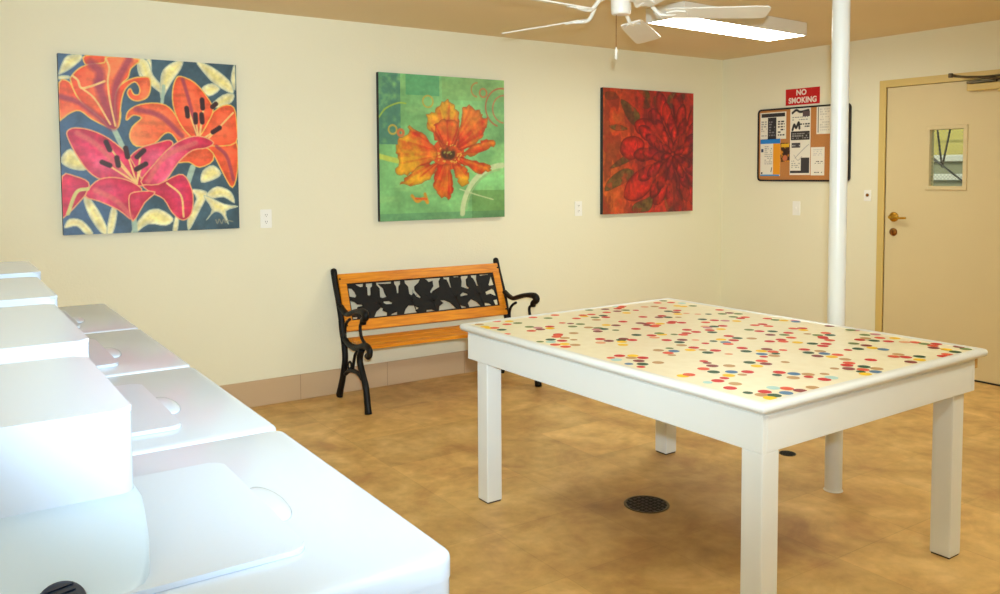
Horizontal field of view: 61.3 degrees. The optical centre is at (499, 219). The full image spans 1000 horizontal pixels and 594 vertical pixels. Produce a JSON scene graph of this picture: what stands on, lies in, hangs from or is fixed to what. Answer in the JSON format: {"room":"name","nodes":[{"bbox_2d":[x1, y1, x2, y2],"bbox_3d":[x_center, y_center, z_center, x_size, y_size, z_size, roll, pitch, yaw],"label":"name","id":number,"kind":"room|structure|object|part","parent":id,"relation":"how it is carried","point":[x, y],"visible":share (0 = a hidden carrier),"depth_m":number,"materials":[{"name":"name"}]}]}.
{"room":"laundry","nodes":[
{"label":"laundry","id":0,"kind":"room"},
{"bbox_2d":[0,0,722,385],"bbox_3d":[-1.567,-0.056,5.200,8.742,2.413,0.150,-2,4,-34],"label":"wall","id":1,"kind":"structure","parent":0,"point":[249,302],"depth_m":5.38,"materials":[{"name":"paint"}]},
{"bbox_2d":[57,53,239,234],"bbox_3d":[-1.968,-0.419,4.795,0.946,0.972,0.034,-2,4,-34],"label":"painting","id":2,"kind":"object","parent":1,"relation":"attached to","point":[147,145],"visible":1,"depth_m":4.76,"materials":[{"name":"paint"}]},
{"bbox_2d":[260,209,271,227],"bbox_3d":[-1.438,-0.007,5.193,0.070,0.114,0.009,-2,4,-34],"label":"wall outlet","id":3,"kind":"object","parent":1,"relation":"attached to","point":[265,214],"visible":1,"depth_m":5.19,"materials":[{"name":"plastic"}]},
{"bbox_2d":[220,350,477,407],"bbox_3d":[-1.516,1.071,5.195,8.442,0.162,0.013,-2,4,-34],"label":"baseboard","id":4,"kind":"structure","parent":1,"relation":"attached to","point":[269,391],"depth_m":5.54,"materials":[{"name":"beige tile"}]},
{"bbox_2d":[376,72,504,221],"bbox_3d":[-0.392,-0.498,5.862,1.000,0.985,0.034,-2,4,-34],"label":"painting","id":5,"kind":"object","parent":1,"relation":"attached to","point":[440,139],"visible":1,"depth_m":5.82,"materials":[{"name":"paint"}]},
{"bbox_2d":[575,201,581,215],"bbox_3d":[0.612,-0.088,6.583,0.070,0.114,0.009,-2,4,-34],"label":"wall outlet","id":6,"kind":"object","parent":1,"relation":"attached to","point":[578,204],"visible":1,"depth_m":6.58,"materials":[{"name":"plastic"}]},
{"bbox_2d":[600,87,692,213],"bbox_3d":[1.223,-0.560,6.957,1.015,1.000,0.034,-2,4,-34],"label":"painting","id":7,"kind":"object","parent":1,"relation":"attached to","point":[646,136],"visible":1,"depth_m":6.92,"materials":[{"name":"paint"}]},
{"bbox_2d":[150,0,999,59],"bbox_3d":[0.576,-1.157,1.968,8.742,0.120,7.804,-2,4,-34],"label":"ceiling","id":8,"kind":"structure","parent":0,"point":[869,19],"depth_m":5.36,"materials":[{"name":"paint"}]},
{"bbox_2d":[502,0,770,58],"bbox_3d":[0.510,-0.964,3.818,1.232,0.468,1.283,-2,4,-34],"label":"ceiling fan","id":9,"kind":"object","parent":8,"relation":"hanging from","point":[639,31],"visible":1,"depth_m":3.82,"materials":[{"name":"white metal"}]},
{"bbox_3d":[0.217,-0.941,4.115,0.462,0.039,0.130,2,4,39],"label":"blade","id":10,"kind":"part","parent":9,"relation":"part of","materials":[{"name":"white ceramic"}]},
{"bbox_3d":[0.187,-0.936,3.612,0.464,0.042,0.130,-2,4,-34],"label":"blade","id":11,"kind":"part","parent":9,"relation":"part of","materials":[{"name":"white ceramic"}]},
{"bbox_3d":[0.395,-0.974,3.743,0.234,0.106,0.076,-2,4,-34],"label":"blade arm","id":12,"kind":"part","parent":9,"relation":"part of","materials":[{"name":"white metal"}]},
{"bbox_3d":[0.395,-0.977,3.945,0.086,0.113,0.228,-2,4,-34],"label":"blade arm","id":13,"kind":"part","parent":9,"relation":"part of","materials":[{"name":"white metal"}]},
{"bbox_3d":[0.621,-0.979,4.012,0.075,0.117,0.228,1,3,18],"label":"blade arm","id":14,"kind":"part","parent":9,"relation":"part of","materials":[{"name":"white metal"}]},
{"bbox_3d":[0.707,-0.942,4.244,0.130,0.047,0.462,1,3,21],"label":"blade","id":15,"kind":"part","parent":9,"relation":"part of","materials":[{"name":"white ceramic"}]},
{"bbox_3d":[0.593,-0.972,3.663,0.075,0.104,0.234,-1,3,-18],"label":"blade arm","id":16,"kind":"part","parent":9,"relation":"part of","materials":[{"name":"white metal"}]},
{"bbox_3d":[0.662,-0.933,3.427,0.130,0.046,0.462,-1,3,-14],"label":"blade","id":17,"kind":"part","parent":9,"relation":"part of","materials":[{"name":"white ceramic"}]},
{"bbox_3d":[0.734,-0.976,3.827,0.231,0.110,0.075,0,3,0],"label":"blade arm","id":18,"kind":"part","parent":9,"relation":"part of","materials":[{"name":"white metal"}]},
{"bbox_3d":[0.981,-0.937,3.819,0.462,0.033,0.130,0,3,3],"label":"blade","id":19,"kind":"part","parent":9,"relation":"part of","materials":[{"name":"white ceramic"}]},
{"bbox_2d":[646,1,806,40],"bbox_3d":[1.454,-1.245,5.338,1.220,0.086,0.300,-3,4,-37],"label":"ceiling light","id":20,"kind":"object","parent":8,"relation":"attached to","point":[768,28],"visible":0.84,"depth_m":5.29,"materials":[{"name":"white plastic"}]},
{"bbox_2d":[250,371,999,593],"bbox_3d":[0.589,1.372,2.108,8.742,0.120,7.804,-2,4,-34],"label":"floor","id":21,"kind":"structure","parent":0,"point":[561,523],"depth_m":3.73,"materials":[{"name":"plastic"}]},
{"bbox_2d":[0,261,137,333],"bbox_3d":[-1.692,0.719,2.953,0.700,1.114,0.676,-2,4,-34],"label":"washing machine","id":22,"kind":"object","parent":21,"relation":"on","point":[92,318],"visible":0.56,"depth_m":2.96,"materials":[{"name":"white metal"}]},
{"bbox_3d":[-1.706,0.360,2.893,0.435,0.008,0.420,-2,4,-34],"label":"lid","id":23,"kind":"part","parent":22,"relation":"part of","materials":[{"name":"white ceramic"}]},
{"bbox_3d":[-1.513,0.352,3.012,0.052,0.008,0.160,-2,4,-34],"label":"lid handle","id":24,"kind":"part","parent":22,"relation":"part of","materials":[{"name":"white ceramic"}]},
{"bbox_2d":[0,277,189,376],"bbox_3d":[-1.309,0.748,2.389,0.700,1.114,0.676,-2,4,-34],"label":"washing machine","id":25,"kind":"object","parent":21,"relation":"on","point":[133,351],"visible":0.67,"depth_m":2.38,"materials":[{"name":"white metal"}]},
{"bbox_3d":[-1.323,0.389,2.330,0.435,0.008,0.420,-2,4,-34],"label":"lid","id":26,"kind":"part","parent":25,"relation":"part of","materials":[{"name":"white metal"}]},
{"bbox_3d":[-1.130,0.381,2.449,0.052,0.008,0.160,-2,4,-34],"label":"lid handle","id":27,"kind":"part","parent":25,"relation":"part of","materials":[{"name":"white ceramic"}]},
{"bbox_2d":[0,304,275,455],"bbox_3d":[-0.927,0.777,1.827,0.700,1.114,0.679,-2,4,-34],"label":"washing machine","id":28,"kind":"object","parent":21,"relation":"on","point":[179,407],"visible":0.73,"depth_m":1.77,"materials":[{"name":"white metal"}]},
{"bbox_3d":[-0.940,0.418,1.766,0.435,0.008,0.420,-2,4,-34],"label":"lid","id":29,"kind":"part","parent":28,"relation":"part of","materials":[{"name":"white metal"}]},
{"bbox_3d":[-0.747,0.410,1.886,0.052,0.008,0.160,-2,4,-34],"label":"lid handle","id":30,"kind":"part","parent":28,"relation":"part of","materials":[{"name":"white ceramic"}]},
{"bbox_2d":[0,356,449,593],"bbox_3d":[-0.539,0.807,1.256,0.700,1.114,0.692,-2,4,-34],"label":"washing machine","id":31,"kind":"object","parent":21,"relation":"on","point":[259,513],"visible":1,"depth_m":1.13,"materials":[{"name":"white metal"}]},
{"bbox_3d":[-0.515,0.448,0.991,0.054,0.034,0.048,-2,4,-34],"label":"knob","id":32,"kind":"part","parent":31,"relation":"part of","materials":[{"name":"black plastic"}]},
{"bbox_3d":[-0.557,0.447,1.203,0.435,0.008,0.420,-2,4,-34],"label":"lid","id":33,"kind":"part","parent":31,"relation":"part of","materials":[{"name":"white metal"}]},
{"bbox_3d":[-0.363,0.440,1.322,0.052,0.008,0.160,-2,4,-34],"label":"lid handle","id":34,"kind":"part","parent":31,"relation":"part of","materials":[{"name":"white ceramic"}]},
{"bbox_2d":[331,257,541,414],"bbox_3d":[-0.398,0.719,5.538,1.266,0.832,0.617,-2,4,-32],"label":"garden bench","id":35,"kind":"object","parent":21,"relation":"on","point":[366,319],"visible":0.8,"depth_m":5.56,"materials":[{"name":"black metal"}]},
{"bbox_3d":[-1.007,0.963,5.378,0.040,0.369,0.159,-2,4,-32],"label":"leg","id":36,"kind":"part","parent":35,"relation":"part of","materials":[{"name":"black metal"}]},
{"bbox_3d":[-0.919,0.655,5.214,0.042,0.663,0.617,-2,4,-32],"label":"frame","id":37,"kind":"part","parent":35,"relation":"part of","materials":[{"name":"black metal"}]},
{"bbox_3d":[-0.899,0.660,5.182,0.044,0.276,0.438,-2,4,-32],"label":"armrest","id":38,"kind":"part","parent":35,"relation":"part of","materials":[{"name":"black metal"}]},
{"bbox_3d":[-0.813,0.963,5.062,0.040,0.394,0.169,-2,4,-32],"label":"leg","id":39,"kind":"part","parent":35,"relation":"part of","materials":[{"name":"black metal"}]},
{"bbox_3d":[-0.528,0.362,5.727,1.198,0.067,0.043,-2,4,-32],"label":"rail","id":40,"kind":"part","parent":35,"relation":"part of","materials":[{"name":"orange wood"}]},
{"bbox_3d":[-0.496,0.507,5.685,1.104,0.234,0.104,-2,4,-32],"label":"panel","id":41,"kind":"part","parent":35,"relation":"part of","materials":[{"name":"black metal"}]},
{"bbox_3d":[-0.466,0.653,5.644,1.198,0.069,0.044,-2,4,-32],"label":"rail","id":42,"kind":"part","parent":35,"relation":"part of","materials":[{"name":"orange wood"}]},
{"bbox_3d":[0.122,0.615,5.853,0.042,0.663,0.617,-2,4,-32],"label":"frame","id":43,"kind":"part","parent":35,"relation":"part of","materials":[{"name":"black metal"}]},
{"bbox_3d":[0.142,0.620,5.821,0.044,0.276,0.438,-2,4,-32],"label":"armrest","id":44,"kind":"part","parent":35,"relation":"part of","materials":[{"name":"black metal"}]},
{"bbox_3d":[0.228,0.922,5.700,0.040,0.394,0.169,-2,4,-32],"label":"leg","id":45,"kind":"part","parent":35,"relation":"part of","materials":[{"name":"black metal"}]},
{"bbox_2d":[624,495,669,512],"bbox_3d":[0.632,1.225,3.643,0.196,0.003,0.196,-2,4,-34],"label":"floor drain","id":46,"kind":"object","parent":21,"relation":"on","point":[639,503],"visible":1,"depth_m":3.64,"materials":[{"name":"brown metal"}]},
{"bbox_2d":[460,298,987,593],"bbox_3d":[0.815,0.851,3.432,1.300,0.773,1.618,-3,4,-35],"label":"folding table","id":47,"kind":"object","parent":21,"relation":"on","point":[761,384],"visible":1,"depth_m":3.05,"materials":[{"name":"beige laminate"}]},
{"bbox_3d":[-0.045,0.855,3.680,0.076,0.734,0.076,-3,4,-35],"label":"leg","id":48,"kind":"part","parent":47,"relation":"part of","materials":[{"name":"white paint"}]},
{"bbox_3d":[0.846,0.815,4.302,0.076,0.734,0.076,-3,4,-35],"label":"leg","id":49,"kind":"part","parent":47,"relation":"part of","materials":[{"name":"white paint"}]},
{"bbox_3d":[0.813,0.480,3.411,1.300,0.030,1.618,-3,4,-35],"label":"edge moulding","id":50,"kind":"part","parent":47,"relation":"part of","materials":[{"name":"white paint"}]},
{"bbox_3d":[0.765,0.916,2.496,0.084,0.734,0.084,-3,4,-35],"label":"leg","id":51,"kind":"part","parent":47,"relation":"part of","materials":[{"name":"white paint"}]},
{"bbox_3d":[1.661,0.876,3.137,0.076,0.734,0.076,-3,4,-35],"label":"leg","id":52,"kind":"part","parent":47,"relation":"part of","materials":[{"name":"white paint"}]},
{"bbox_2d":[779,451,795,455],"bbox_3d":[1.460,1.185,4.288,0.084,0.003,0.084,-2,4,-34],"label":"floor drain","id":53,"kind":"object","parent":21,"relation":"on","point":[784,453],"visible":1,"depth_m":4.28,"materials":[{"name":"brown metal"}]},
{"bbox_2d":[823,0,850,492],"bbox_3d":[1.491,0.009,3.729,0.084,2.412,0.084,-2,4,-34],"label":"support pole","id":54,"kind":"object","parent":21,"relation":"on","point":[841,9],"visible":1,"depth_m":3.69,"materials":[{"name":"white paint"}]},
{"bbox_2d":[720,20,999,331],"bbox_3d":[4.137,-0.044,4.447,0.150,2.413,7.504,-2,4,-34],"label":"wall","id":55,"kind":"structure","parent":0,"point":[774,261],"depth_m":6.78,"materials":[{"name":"paint"}]},
{"bbox_2d":[792,201,799,214],"bbox_3d":[2.402,-0.094,6.855,0.016,0.114,0.070,-2,4,-34],"label":"light switch","id":56,"kind":"object","parent":55,"relation":"attached to","point":[796,204],"visible":1,"depth_m":6.85,"materials":[{"name":"plastic"}]},
{"bbox_2d":[786,86,819,105],"bbox_3d":[2.426,-0.991,6.773,0.005,0.131,0.318,-2,4,-34],"label":"no smoking sign","id":57,"kind":"object","parent":55,"relation":"attached to","point":[811,95],"visible":1,"depth_m":6.76,"materials":[{"name":"red plastic"}]},
{"bbox_2d":[757,103,851,181],"bbox_3d":[2.425,-0.609,6.786,0.017,0.600,0.865,-2,4,-34],"label":"bulletin board","id":58,"kind":"object","parent":55,"relation":"attached to","point":[816,140],"visible":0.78,"depth_m":6.72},
{"bbox_2d":[760,139,779,175],"bbox_3d":[2.252,-0.520,7.041,0.001,0.307,0.200,-2,4,-34],"label":"notice","id":59,"kind":"object","parent":58,"relation":"attached to","point":[769,148],"visible":1,"depth_m":7.04,"materials":[{"name":"paper"}]},
{"bbox_2d":[760,111,785,139],"bbox_3d":[2.265,-0.780,7.005,0.001,0.222,0.258,-2,4,-34],"label":"notice","id":60,"kind":"object","parent":58,"relation":"attached to","point":[772,125],"visible":1,"depth_m":7.00,"materials":[{"name":"paper"}]},
{"bbox_2d":[780,143,789,161],"bbox_3d":[2.335,-0.553,6.916,0.001,0.155,0.092,-2,4,-34],"label":"picture card","id":61,"kind":"object","parent":58,"relation":"attached to","point":[784,147],"visible":1,"depth_m":6.92,"materials":[{"name":"paper"}]},
{"bbox_2d":[790,141,809,174],"bbox_3d":[2.415,-0.497,6.802,0.001,0.271,0.192,-2,4,-34],"label":"notice","id":62,"kind":"object","parent":58,"relation":"attached to","point":[799,150],"visible":1,"depth_m":6.80,"materials":[{"name":"paper"}]},
{"bbox_2d":[790,107,810,141],"bbox_3d":[2.414,-0.765,6.787,0.001,0.268,0.192,-2,4,-34],"label":"notice","id":63,"kind":"object","parent":58,"relation":"attached to","point":[800,118],"visible":1,"depth_m":6.79,"materials":[{"name":"paper"}]},
{"bbox_2d":[811,147,824,174],"bbox_3d":[2.507,-0.463,6.668,0.001,0.223,0.122,-2,4,-34],"label":"notice","id":64,"kind":"object","parent":58,"relation":"attached to","point":[817,153],"visible":1,"depth_m":6.67,"materials":[{"name":"paper"}]},
{"bbox_2d":[816,106,830,133],"bbox_3d":[2.532,-0.785,6.611,0.001,0.222,0.124,-2,4,-34],"label":"notice","id":65,"kind":"object","parent":58,"relation":"attached to","point":[823,113],"visible":0.98,"depth_m":6.61,"materials":[{"name":"paper"}]},
{"bbox_2d":[864,190,870,200],"bbox_3d":[2.754,-0.182,6.333,0.012,0.084,0.056,-2,4,-34],"label":"switch plate","id":66,"kind":"object","parent":55,"relation":"attached to","point":[867,193],"visible":1,"depth_m":6.33,"materials":[{"name":"plastic"}]},
{"bbox_2d":[875,69,999,331],"bbox_3d":[3.142,0.044,5.864,0.114,2.091,1.060,-2,4,-34],"label":"trim","id":67,"kind":"structure","parent":55,"relation":"attached to","point":[884,85],"depth_m":6.22,"materials":[{"name":"yellow paint"}]},
{"bbox_2d":[883,73,999,384],"bbox_3d":[3.073,0.045,5.817,0.193,2.070,0.948,-2,4,-34],"label":"door","id":68,"kind":"structure","parent":55,"relation":"in","point":[942,250],"depth_m":5.87,"materials":[{"name":"beige paint"}]},
{"bbox_3d":[2.877,-0.019,6.121,0.064,0.072,0.155,-2,4,-34],"label":"handle","id":69,"kind":"part","parent":68,"relation":"part of","materials":[{"name":"gold metal"}]},
{"bbox_3d":[3.209,-0.943,5.573,0.435,0.072,0.113,2,4,41],"label":"closer arm","id":70,"kind":"part","parent":68,"relation":"part of","materials":[{"name":"brown metal"}]},
{"bbox_2d":[974,380,999,385],"bbox_3d":[3.164,1.082,5.933,0.132,0.010,0.956,-2,4,-34],"label":"door sweep","id":71,"kind":"object","parent":68,"relation":"attached to","point":[974,380],"depth_m":5.67,"materials":[{"name":"black plastic"}]},
{"label":"outside","id":72,"kind":"structure","parent":0,"visible":0},
{"bbox_3d":[4.927,1.083,7.098,4.050,0.100,10.900,-2,4,-34],"label":"ground","id":73,"kind":"structure","parent":72,"visible":0},
{"bbox_2d":[933,155,962,185],"bbox_3d":[3.975,0.203,7.796,0.220,1.591,8.400,-2,4,-34],"label":"parapet","id":74,"kind":"object","parent":73,"relation":"on","point":[957,169],"visible":0.03,"depth_m":7.55,"materials":[{"name":"grey concrete"}]},
{"bbox_2d":[934,129,961,180],"bbox_3d":[3.948,-0.173,7.080,0.017,2.420,2.500,-2,4,-34],"label":"brace","id":75,"kind":"object","parent":73,"relation":"on","point":[949,132],"visible":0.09,"depth_m":7.25,"materials":[{"name":"black metal"}]},
{"bbox_2d":[934,129,963,154],"bbox_3d":[4.465,-1.118,7.819,0.150,4.220,10.000,-2,4,-34],"label":"wall","id":76,"kind":"structure","parent":73,"relation":"on","point":[959,139],"depth_m":8.00,"materials":[{"name":"yellow paint"}]}
]}

